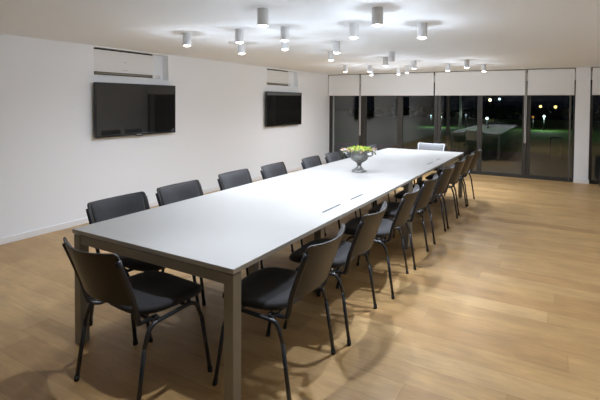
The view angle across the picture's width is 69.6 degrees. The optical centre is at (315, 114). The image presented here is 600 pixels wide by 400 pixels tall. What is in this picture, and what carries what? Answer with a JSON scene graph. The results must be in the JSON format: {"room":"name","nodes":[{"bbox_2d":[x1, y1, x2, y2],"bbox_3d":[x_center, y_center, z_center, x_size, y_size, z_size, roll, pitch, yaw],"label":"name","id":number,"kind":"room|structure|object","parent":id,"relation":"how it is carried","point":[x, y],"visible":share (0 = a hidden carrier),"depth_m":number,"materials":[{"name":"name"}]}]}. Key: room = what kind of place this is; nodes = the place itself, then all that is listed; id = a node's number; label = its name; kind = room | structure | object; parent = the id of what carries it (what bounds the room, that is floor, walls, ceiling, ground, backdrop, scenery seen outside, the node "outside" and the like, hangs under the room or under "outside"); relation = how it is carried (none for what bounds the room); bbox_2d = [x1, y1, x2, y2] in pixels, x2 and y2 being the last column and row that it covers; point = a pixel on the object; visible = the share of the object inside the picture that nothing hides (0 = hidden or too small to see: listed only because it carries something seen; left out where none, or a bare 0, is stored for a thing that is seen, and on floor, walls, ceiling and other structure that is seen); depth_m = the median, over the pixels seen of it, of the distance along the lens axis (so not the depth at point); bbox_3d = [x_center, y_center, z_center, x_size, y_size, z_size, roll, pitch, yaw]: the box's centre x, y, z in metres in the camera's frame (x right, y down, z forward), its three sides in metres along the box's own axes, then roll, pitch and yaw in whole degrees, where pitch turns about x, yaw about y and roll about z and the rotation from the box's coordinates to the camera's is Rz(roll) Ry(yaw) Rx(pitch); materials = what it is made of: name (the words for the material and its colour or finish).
{"room":"conference room","nodes":[
{"label":"conference room","id":0,"kind":"room"},
{"bbox_2d":[0,34,333,237],"bbox_3d":[-2.421,0.216,6.462,0.160,2.262,11.555,1,2,29],"label":"wall","id":1,"kind":"structure","parent":0,"point":[52,163],"depth_m":5.82,"materials":[{"name":"white paint"}]},
{"bbox_2d":[94,48,159,78],"bbox_3d":[-2.619,-0.700,6.056,0.110,0.364,1.147,1,2,29],"label":"air conditioner","id":2,"kind":"object","parent":1,"relation":"attached to","point":[107,62],"visible":0.89,"depth_m":5.92,"materials":[{"name":"grey plastic"}]},
{"bbox_2d":[94,82,174,137],"bbox_3d":[-2.503,-0.072,6.054,0.081,0.724,1.307,2,2,29],"label":"television","id":3,"kind":"object","parent":1,"relation":"attached to","point":[120,109],"visible":1,"depth_m":5.95,"materials":[{"name":"black plastic"}]},
{"bbox_2d":[0,160,326,244],"bbox_3d":[-2.403,1.315,6.359,0.014,0.072,11.045,1,2,29],"label":"baseboard","id":4,"kind":"structure","parent":1,"relation":"attached to","point":[21,236],"depth_m":5.17,"materials":[{"name":"white paint"}]},
{"bbox_2d":[267,69,289,86],"bbox_3d":[-0.796,-0.789,9.278,0.110,0.341,1.043,1,2,29],"label":"air conditioner","id":5,"kind":"object","parent":1,"relation":"attached to","point":[274,77],"visible":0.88,"depth_m":9.16,"materials":[{"name":"grey plastic"}]},
{"bbox_2d":[265,91,301,126],"bbox_3d":[-0.686,-0.130,9.270,0.081,0.726,1.345,2,2,29],"label":"television","id":6,"kind":"object","parent":1,"relation":"attached to","point":[281,108],"visible":1,"depth_m":9.17,"materials":[{"name":"black plastic"}]},
{"bbox_2d":[0,163,599,399],"bbox_3d":[0.611,1.479,4.648,7.550,0.120,11.325,1,2,29],"label":"floor","id":7,"kind":"structure","parent":0,"point":[504,304],"depth_m":3.01,"materials":[{"name":"brown wood"}]},
{"bbox_2d":[62,237,212,399],"bbox_3d":[-0.992,1.059,2.385,0.582,0.836,0.663,1,2,33],"label":"chair","id":8,"kind":"object","parent":7,"relation":"on","point":[103,277],"visible":1,"depth_m":2.23,"materials":[{"name":"black fabric"}]},
{"bbox_2d":[86,191,199,345],"bbox_3d":[-1.259,1.036,3.117,0.663,0.836,0.582,1,2,29],"label":"chair","id":9,"kind":"object","parent":7,"relation":"on","point":[117,206],"visible":0.34,"depth_m":3.13,"materials":[{"name":"black fabric"}]},
{"bbox_2d":[91,193,144,222],"bbox_3d":[-1.474,0.756,3.231,0.140,0.262,0.434,1,2,29],"label":"chair back","id":10,"kind":"object","parent":9,"relation":"on","point":[117,206],"depth_m":3.24,"materials":[{"name":"black fabric"}]},
{"bbox_2d":[156,180,248,305],"bbox_3d":[-0.968,1.022,3.652,0.663,0.836,0.582,1,2,28],"label":"chair","id":11,"kind":"object","parent":7,"relation":"on","point":[177,192],"visible":0.31,"depth_m":3.76,"materials":[{"name":"black fabric"}]},
{"bbox_2d":[159,181,199,204],"bbox_3d":[-1.185,0.742,3.763,0.140,0.262,0.434,1,2,28],"label":"chair back","id":12,"kind":"object","parent":11,"relation":"on","point":[177,192],"depth_m":3.78,"materials":[{"name":"black fabric"}]},
{"bbox_2d":[72,169,411,399],"bbox_3d":[-0.263,1.071,3.675,1.316,0.742,2.885,1,2,29],"label":"conference table","id":13,"kind":"object","parent":7,"relation":"on","point":[215,236],"visible":0.88,"depth_m":2.79,"materials":[{"name":"grey laminate"}]},
{"bbox_2d":[217,169,293,268],"bbox_3d":[-0.616,1.004,4.336,0.663,0.836,0.582,1,2,27],"label":"chair","id":14,"kind":"object","parent":7,"relation":"on","point":[231,179],"visible":0.3,"depth_m":4.45,"materials":[{"name":"black fabric"}]},
{"bbox_2d":[220,170,249,189],"bbox_3d":[-0.834,0.725,4.443,0.140,0.262,0.434,1,2,27],"label":"chair back","id":15,"kind":"object","parent":14,"relation":"on","point":[231,179],"depth_m":4.47,"materials":[{"name":"black fabric"}]},
{"bbox_2d":[213,223,344,399],"bbox_3d":[-0.176,1.061,2.480,0.663,0.836,0.582,1,2,25],"label":"chair","id":16,"kind":"object","parent":7,"relation":"on","point":[268,288],"visible":0.94,"depth_m":2.31,"materials":[{"name":"black"}]},
{"bbox_2d":[260,162,325,246],"bbox_3d":[-0.266,0.990,4.884,0.663,0.836,0.582,1,2,26],"label":"chair","id":17,"kind":"object","parent":7,"relation":"on","point":[268,171],"visible":0.26,"depth_m":5.01,"materials":[{"name":"black fabric"}]},
{"bbox_2d":[262,163,284,178],"bbox_3d":[-0.486,0.711,4.987,0.140,0.262,0.434,1,2,26],"label":"chair back","id":18,"kind":"object","parent":17,"relation":"on","point":[275,169],"depth_m":5.03,"materials":[{"name":"black fabric"}]},
{"bbox_2d":[301,155,356,228],"bbox_3d":[0.164,0.974,5.531,0.663,0.836,0.582,1,2,26],"label":"chair","id":19,"kind":"object","parent":7,"relation":"on","point":[312,161],"visible":0.21,"depth_m":5.66,"materials":[{"name":"black fabric"}]},
{"bbox_2d":[303,156,319,168],"bbox_3d":[-0.057,0.694,5.634,0.140,0.262,0.434,1,2,26],"label":"cushion","id":20,"kind":"object","parent":19,"relation":"on","point":[312,161],"depth_m":5.69,"materials":[{"name":"black fabric"}]},
{"bbox_2d":[283,201,386,345],"bbox_3d":[0.166,1.045,3.074,0.663,0.836,0.582,1,2,25],"label":"chair","id":21,"kind":"object","parent":7,"relation":"on","point":[367,229],"visible":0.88,"depth_m":2.87,"materials":[{"name":"black fabric"}]},
{"bbox_2d":[325,151,374,216],"bbox_3d":[0.474,0.959,6.091,0.663,0.836,0.582,1,2,26],"label":"chair","id":22,"kind":"object","parent":7,"relation":"on","point":[330,157],"visible":0.23,"depth_m":6.22,"materials":[{"name":"black fabric"}]},
{"bbox_2d":[326,152,340,162],"bbox_3d":[0.253,0.680,6.194,0.140,0.262,0.434,1,2,26],"label":"cushion","id":23,"kind":"object","parent":22,"relation":"on","point":[332,156],"depth_m":6.24,"materials":[{"name":"black fabric"}]},
{"bbox_2d":[344,152,389,204],"bbox_3d":[0.773,0.945,6.630,0.663,0.836,0.582,1,2,28],"label":"chair","id":24,"kind":"object","parent":7,"relation":"on","point":[348,153],"visible":0.03,"depth_m":6.62,"materials":[{"name":"black fabric"}]},
{"bbox_2d":[336,184,419,298],"bbox_3d":[0.553,1.028,3.730,0.663,0.836,0.582,1,2,23],"label":"chair","id":25,"kind":"object","parent":7,"relation":"on","point":[387,227],"visible":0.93,"depth_m":3.54,"materials":[{"name":"black fabric"}]},
{"bbox_2d":[366,144,396,201],"bbox_3d":[1.162,0.933,7.136,0.663,0.836,0.582,1,2,30],"label":"chair","id":26,"kind":"object","parent":7,"relation":"on","point":[375,146],"visible":0.12,"depth_m":7.36,"materials":[{"name":"black fabric"}]},
{"bbox_2d":[308,148,463,245],"bbox_3d":[1.157,1.006,6.187,1.316,0.742,2.885,1,2,29],"label":"conference table","id":27,"kind":"object","parent":7,"relation":"on","point":[412,164],"visible":0.63,"depth_m":5.78,"materials":[{"name":"grey laminate"}]},
{"bbox_2d":[345,149,373,172],"bbox_3d":[0.513,0.535,5.078,0.251,0.259,0.242,-1,2,-44],"label":"urn","id":28,"kind":"object","parent":27,"relation":"on","point":[359,158],"visible":0.89,"depth_m":5.01,"materials":[{"name":"grey metal"}]},
{"bbox_2d":[341,145,376,154],"bbox_3d":[0.508,0.411,5.077,0.435,0.118,0.276,0,2,-1],"label":"flower arrangement","id":29,"kind":"object","parent":28,"relation":"in","point":[355,148],"visible":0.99,"depth_m":5.02,"materials":[{"name":"green plant"}]},
{"bbox_2d":[351,150,368,162],"bbox_3d":[0.513,0.488,5.077,0.242,0.158,0.242,0,2,-1],"label":"bowl","id":30,"kind":"object","parent":28,"relation":"on","point":[357,157],"depth_m":4.99,"materials":[{"name":"grey metal"}]},
{"bbox_2d":[366,173,438,269],"bbox_3d":[0.881,1.013,4.328,0.663,0.836,0.582,1,2,26],"label":"chair","id":31,"kind":"object","parent":7,"relation":"on","point":[427,188],"visible":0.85,"depth_m":4.13,"materials":[{"name":"black fabric"}]},
{"bbox_2d":[392,164,454,244],"bbox_3d":[1.275,0.994,5.057,0.663,0.836,0.582,1,2,28],"label":"chair","id":32,"kind":"object","parent":7,"relation":"on","point":[445,175],"visible":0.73,"depth_m":4.81,"materials":[{"name":"black fabric"}]},
{"bbox_2d":[414,142,445,194],"bbox_3d":[1.931,0.927,7.491,0.582,0.836,0.663,1,2,30],"label":"chair","id":33,"kind":"object","parent":7,"relation":"on","point":[420,146],"visible":0.41,"depth_m":7.71,"materials":[{"name":"grey fabric"}]},
{"bbox_2d":[419,143,442,150],"bbox_3d":[2.058,0.647,7.697,0.434,0.262,0.140,1,2,30],"label":"cushion","id":34,"kind":"object","parent":33,"relation":"on","point":[422,146],"depth_m":7.72,"materials":[{"name":"grey fabric"}]},
{"bbox_2d":[413,157,465,228],"bbox_3d":[1.609,0.979,5.648,0.663,0.836,0.582,1,2,29],"label":"chair","id":35,"kind":"object","parent":7,"relation":"on","point":[459,165],"visible":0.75,"depth_m":5.41,"materials":[{"name":"black fabric"}]},
{"bbox_2d":[424,152,473,214],"bbox_3d":[1.958,0.962,6.295,0.663,0.836,0.582,1,2,29],"label":"chair","id":36,"kind":"object","parent":7,"relation":"on","point":[468,158],"visible":0.62,"depth_m":6.10,"materials":[{"name":"black plastic"}]},
{"bbox_2d":[436,148,481,205],"bbox_3d":[2.269,0.948,6.825,0.663,0.836,0.582,1,2,29],"label":"chair","id":37,"kind":"object","parent":7,"relation":"on","point":[476,153],"visible":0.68,"depth_m":6.59,"materials":[{"name":"black fabric"}]},
{"bbox_2d":[0,0,599,74],"bbox_3d":[0.681,-0.920,4.678,7.550,0.150,11.555,1,2,29],"label":"ceiling","id":38,"kind":"structure","parent":0,"point":[498,34],"depth_m":4.22,"materials":[{"name":"white paint"}]},
{"bbox_2d":[183,33,190,46],"bbox_3d":[-1.341,-0.782,4.489,0.089,0.139,0.089,1,2,29],"label":"ceiling light","id":39,"kind":"object","parent":38,"relation":"in","point":[186,36],"visible":1,"depth_m":4.45,"materials":[{"name":"white metal"}]},
{"bbox_2d":[235,29,243,43],"bbox_3d":[-0.750,-0.771,4.239,0.089,0.139,0.089,1,2,29],"label":"ceiling light","id":40,"kind":"object","parent":38,"relation":"in","point":[239,33],"visible":1,"depth_m":4.20,"materials":[{"name":"white metal"}]},
{"bbox_2d":[238,43,244,54],"bbox_3d":[-0.897,-0.800,5.209,0.089,0.139,0.089,1,2,29],"label":"ceiling light","id":41,"kind":"object","parent":38,"relation":"in","point":[241,47],"visible":0.92,"depth_m":5.18,"materials":[{"name":"white metal"}]},
{"bbox_2d":[257,8,268,26],"bbox_3d":[-0.404,-0.742,3.300,0.089,0.139,0.089,1,2,29],"label":"ceiling light","id":42,"kind":"object","parent":38,"relation":"in","point":[262,13],"visible":1,"depth_m":3.26,"materials":[{"name":"white metal"}]},
{"bbox_2d":[280,26,289,41],"bbox_3d":[-0.292,-0.764,4.084,0.089,0.139,0.089,1,2,29],"label":"ceiling light","id":43,"kind":"object","parent":38,"relation":"in","point":[284,30],"visible":1,"depth_m":4.05,"materials":[{"name":"white metal"}]},
{"bbox_2d":[281,41,288,50],"bbox_3d":[-0.341,-0.784,4.783,0.089,0.139,0.089,1,2,29],"label":"ceiling light","id":44,"kind":"object","parent":38,"relation":"in","point":[284,45],"visible":0.85,"depth_m":4.75,"materials":[{"name":"white metal"}]},
{"bbox_2d":[328,51,333,60],"bbox_3d":[0.211,-0.816,5.965,0.089,0.139,0.089,1,2,29],"label":"ceiling light","id":45,"kind":"object","parent":38,"relation":"in","point":[330,53],"visible":0.93,"depth_m":5.93,"materials":[{"name":"white metal"}]},
{"bbox_2d":[333,41,339,53],"bbox_3d":[0.246,-0.789,5.074,0.089,0.139,0.089,1,2,29],"label":"ceiling light","id":46,"kind":"object","parent":38,"relation":"in","point":[336,45],"visible":1,"depth_m":5.04,"materials":[{"name":"white metal"}]},
{"bbox_2d":[343,65,347,71],"bbox_3d":[0.564,-0.878,8.171,0.089,0.139,0.089,1,2,29],"label":"recessed light","id":47,"kind":"object","parent":38,"relation":"in","point":[345,67],"visible":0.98,"depth_m":8.13,"materials":[{"name":"white metal"}]},
{"bbox_2d":[349,23,358,38],"bbox_3d":[0.344,-0.754,3.882,0.089,0.139,0.089,1,2,29],"label":"ceiling light","id":48,"kind":"object","parent":38,"relation":"in","point":[353,27],"visible":1,"depth_m":3.85,"materials":[{"name":"white metal"}]},
{"bbox_2d":[367,65,371,71],"bbox_3d":[1.015,-0.874,8.141,0.089,0.139,0.089,1,2,29],"label":"recessed light","id":49,"kind":"object","parent":38,"relation":"in","point":[369,67],"visible":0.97,"depth_m":8.11,"materials":[{"name":"white metal"}]},
{"bbox_2d":[371,7,382,26],"bbox_3d":[0.463,-0.735,3.242,0.089,0.139,0.089,1,2,29],"label":"ceiling light","id":50,"kind":"object","parent":38,"relation":"in","point":[377,12],"visible":1,"depth_m":3.21,"materials":[{"name":"white metal"}]},
{"bbox_2d":[383,57,387,65],"bbox_3d":[1.096,-0.834,6.777,0.089,0.139,0.089,1,2,29],"label":"ceiling light","id":51,"kind":"object","parent":38,"relation":"in","point":[385,59],"visible":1,"depth_m":6.74,"materials":[{"name":"grey metal"}]},
{"bbox_2d":[389,52,394,60],"bbox_3d":[1.065,-0.818,6.039,0.089,0.128,0.089,1,2,29],"label":"ceiling light","id":52,"kind":"object","parent":38,"relation":"in","point":[391,54],"visible":1,"depth_m":6.00,"materials":[{"name":"grey metal"}]},
{"bbox_2d":[396,68,400,74],"bbox_3d":[1.689,-0.890,8.800,0.089,0.139,0.089,1,2,29],"label":"recessed light","id":53,"kind":"object","parent":38,"relation":"in","point":[398,70],"visible":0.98,"depth_m":8.77,"materials":[{"name":"white metal"}]},
{"bbox_2d":[411,61,416,68],"bbox_3d":[1.667,-0.847,7.315,0.089,0.139,0.089,1,2,29],"label":"recessed light","id":54,"kind":"object","parent":38,"relation":"in","point":[413,63],"visible":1,"depth_m":7.29,"materials":[{"name":"white metal"}]},
{"bbox_2d":[417,23,426,38],"bbox_3d":[0.956,-0.750,3.863,0.089,0.139,0.089,1,2,29],"label":"ceiling light","id":55,"kind":"object","parent":38,"relation":"in","point":[422,27],"visible":1,"depth_m":3.83,"materials":[{"name":"white metal"}]},
{"bbox_2d":[445,64,449,71],"bbox_3d":[2.385,-0.856,7.798,0.089,0.139,0.089,1,2,29],"label":"recessed light","id":56,"kind":"object","parent":38,"relation":"in","point":[447,66],"visible":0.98,"depth_m":7.76,"materials":[{"name":"white metal"}]},
{"bbox_2d":[464,60,468,67],"bbox_3d":[2.483,-0.835,7.093,0.089,0.139,0.089,1,2,29],"label":"ceiling light","id":57,"kind":"object","parent":38,"relation":"in","point":[466,62],"visible":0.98,"depth_m":7.05,"materials":[{"name":"white metal"}]},
{"bbox_2d":[481,64,486,71],"bbox_3d":[3.080,-0.855,7.894,0.089,0.139,0.089,1,2,29],"label":"recessed light","id":58,"kind":"object","parent":38,"relation":"in","point":[483,66],"visible":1,"depth_m":7.86,"materials":[{"name":"white metal"}]},
{"bbox_2d":[359,67,592,83],"bbox_3d":[3.514,-0.849,9.545,7.100,0.242,0.300,1,2,29],"label":"wall","id":59,"kind":"structure","parent":0,"point":[591,67],"depth_m":8.47,"materials":[{"name":"white paint"}]},
{"bbox_2d":[329,84,362,152],"bbox_3d":[0.766,0.213,10.991,0.923,2.018,0.045,1,2,29],"label":"window","id":60,"kind":"structure","parent":59,"relation":"in","point":[331,97],"depth_m":11.17,"materials":[{"name":"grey metal"}]},
{"bbox_2d":[328,74,359,95],"bbox_3d":[0.720,-0.756,10.916,0.878,0.539,0.059,1,2,29],"label":"roller blind","id":61,"kind":"object","parent":60,"relation":"attached to","point":[344,84],"visible":0.95,"depth_m":10.89,"materials":[{"name":"white fabric"}]},
{"bbox_2d":[362,96,399,148],"bbox_3d":[1.596,0.231,10.536,0.968,2.018,0.045,1,2,29],"label":"window","id":62,"kind":"structure","parent":59,"relation":"in","point":[364,119],"depth_m":10.71,"materials":[{"name":"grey metal"}]},
{"bbox_2d":[359,72,434,134],"bbox_3d":[1.892,-0.236,10.259,1.836,1.526,0.074,1,2,29],"label":"roller blind","id":63,"kind":"object","parent":62,"relation":"attached to","point":[411,83],"visible":0.98,"depth_m":10.22,"materials":[{"name":"white fabric"}]},
{"bbox_2d":[400,83,437,148],"bbox_3d":[2.398,0.249,10.069,0.883,2.018,0.045,1,2,29],"label":"window","id":64,"kind":"structure","parent":59,"relation":"in","point":[401,97],"depth_m":9.87,"materials":[{"name":"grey metal"}]},
{"bbox_2d":[437,95,479,173],"bbox_3d":[3.185,0.267,9.639,0.907,2.018,0.045,1,2,29],"label":"window","id":65,"kind":"structure","parent":59,"relation":"in","point":[476,171],"depth_m":9.47,"materials":[{"name":"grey metal"}]},
{"bbox_2d":[432,170,572,181],"bbox_3d":[2.740,1.272,9.910,5.465,0.012,0.071,1,2,29],"label":"trim","id":66,"kind":"structure","parent":59,"relation":"attached to","point":[432,170],"depth_m":8.99,"materials":[{"name":"brown metal"}]},
{"bbox_2d":[479,95,526,177],"bbox_3d":[3.975,0.285,9.179,0.918,2.018,0.045,1,2,29],"label":"window","id":67,"kind":"structure","parent":59,"relation":"in","point":[523,174],"depth_m":9.11,"materials":[{"name":"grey metal"}]},
{"bbox_2d":[435,69,526,142],"bbox_3d":[3.521,-0.200,9.339,1.892,1.526,0.074,1,2,29],"label":"roller blind","id":68,"kind":"object","parent":67,"relation":"attached to","point":[512,81],"visible":0.99,"depth_m":9.26,"materials":[{"name":"white fabric"}]},
{"bbox_2d":[526,80,575,180],"bbox_3d":[4.748,0.302,8.740,0.856,2.018,0.073,1,2,29],"label":"window","id":69,"kind":"structure","parent":59,"relation":"in","point":[528,127],"depth_m":8.76,"materials":[{"name":"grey metal"}]},
{"bbox_2d":[527,68,575,94],"bbox_3d":[4.718,-0.667,8.658,0.848,0.539,0.059,1,2,29],"label":"roller blind","id":70,"kind":"object","parent":69,"relation":"attached to","point":[546,81],"visible":0.98,"depth_m":8.63,"materials":[{"name":"white fabric"}]},
{"bbox_2d":[588,80,598,183],"bbox_3d":[5.938,0.329,8.070,1.381,2.018,0.045,1,2,29],"label":"window","id":71,"kind":"structure","parent":59,"relation":"in","point":[591,95],"depth_m":8.38,"materials":[{"name":"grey metal"}]},
{"bbox_2d":[592,67,599,94],"bbox_3d":[5.913,-0.640,7.983,1.358,0.539,0.059,1,2,29],"label":"roller blind","id":72,"kind":"object","parent":71,"relation":"attached to","point":[596,70],"visible":1,"depth_m":8.26,"materials":[{"name":"white fabric"}]},
{"bbox_2d":[573,67,590,179],"bbox_3d":[5.273,0.201,8.543,0.243,2.262,0.360,1,2,29],"label":"wall pillar","id":73,"kind":"structure","parent":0,"point":[583,74],"depth_m":8.39,"materials":[{"name":"white paint"}]},
{"bbox_2d":[573,179,588,183],"bbox_3d":[5.192,1.298,8.437,0.263,0.075,0.074,1,2,29],"label":"baseboard","id":74,"kind":"structure","parent":73,"relation":"attached to","point":[574,180],"depth_m":8.40,"materials":[{"name":"white paint"}]},
{"label":"outside","id":75,"kind":"structure","parent":0,"visible":0},
{"bbox_2d":[334,111,599,156],"bbox_3d":[19.132,0.552,44.065,70.000,0.150,64.500,1,2,29],"label":"lawn","id":76,"kind":"structure","parent":75,"point":[505,135],"depth_m":23.78,"materials":[{"name":"green plant"}]},
{"bbox_2d":[459,95,461,127],"bbox_3d":[9.701,-1.610,28.855,2.178,4.954,2.572,1,2,11],"label":"tree","id":77,"kind":"object","parent":76,"relation":"on","point":[460,110],"visible":0.02,"depth_m":28.91,"materials":[{"name":"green plant"}]},
{"bbox_2d":[348,103,599,120],"bbox_3d":[21.657,-0.050,47.389,39.876,2.470,3.132,1,2,29],"label":"hedge","id":78,"kind":"object","parent":76,"relation":"on","point":[509,111],"visible":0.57,"depth_m":48.01,"materials":[{"name":"green plant"}]},
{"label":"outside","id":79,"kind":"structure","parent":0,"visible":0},
{"bbox_2d":[334,142,599,179],"bbox_3d":[4.138,1.331,12.463,23.000,0.160,5.295,1,2,29],"label":"terrace","id":80,"kind":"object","parent":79,"point":[492,161],"visible":0.11,"depth_m":11.73,"materials":[{"name":"grey concrete"}]},
{"bbox_2d":[446,95,449,151],"bbox_3d":[3.907,-0.358,12.720,0.200,3.200,0.200,1,2,29],"label":"post","id":81,"kind":"object","parent":80,"relation":"on","point":[448,96],"visible":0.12,"depth_m":12.70,"materials":[{"name":"black metal"}]},
{"bbox_2d":[550,137,561,159],"bbox_3d":[6.976,0.954,12.512,0.300,0.625,0.300,1,2,29],"label":"garden table","id":82,"kind":"object","parent":80,"relation":"on","point":[550,137],"visible":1,"depth_m":12.37,"materials":[{"name":"grey paint"}]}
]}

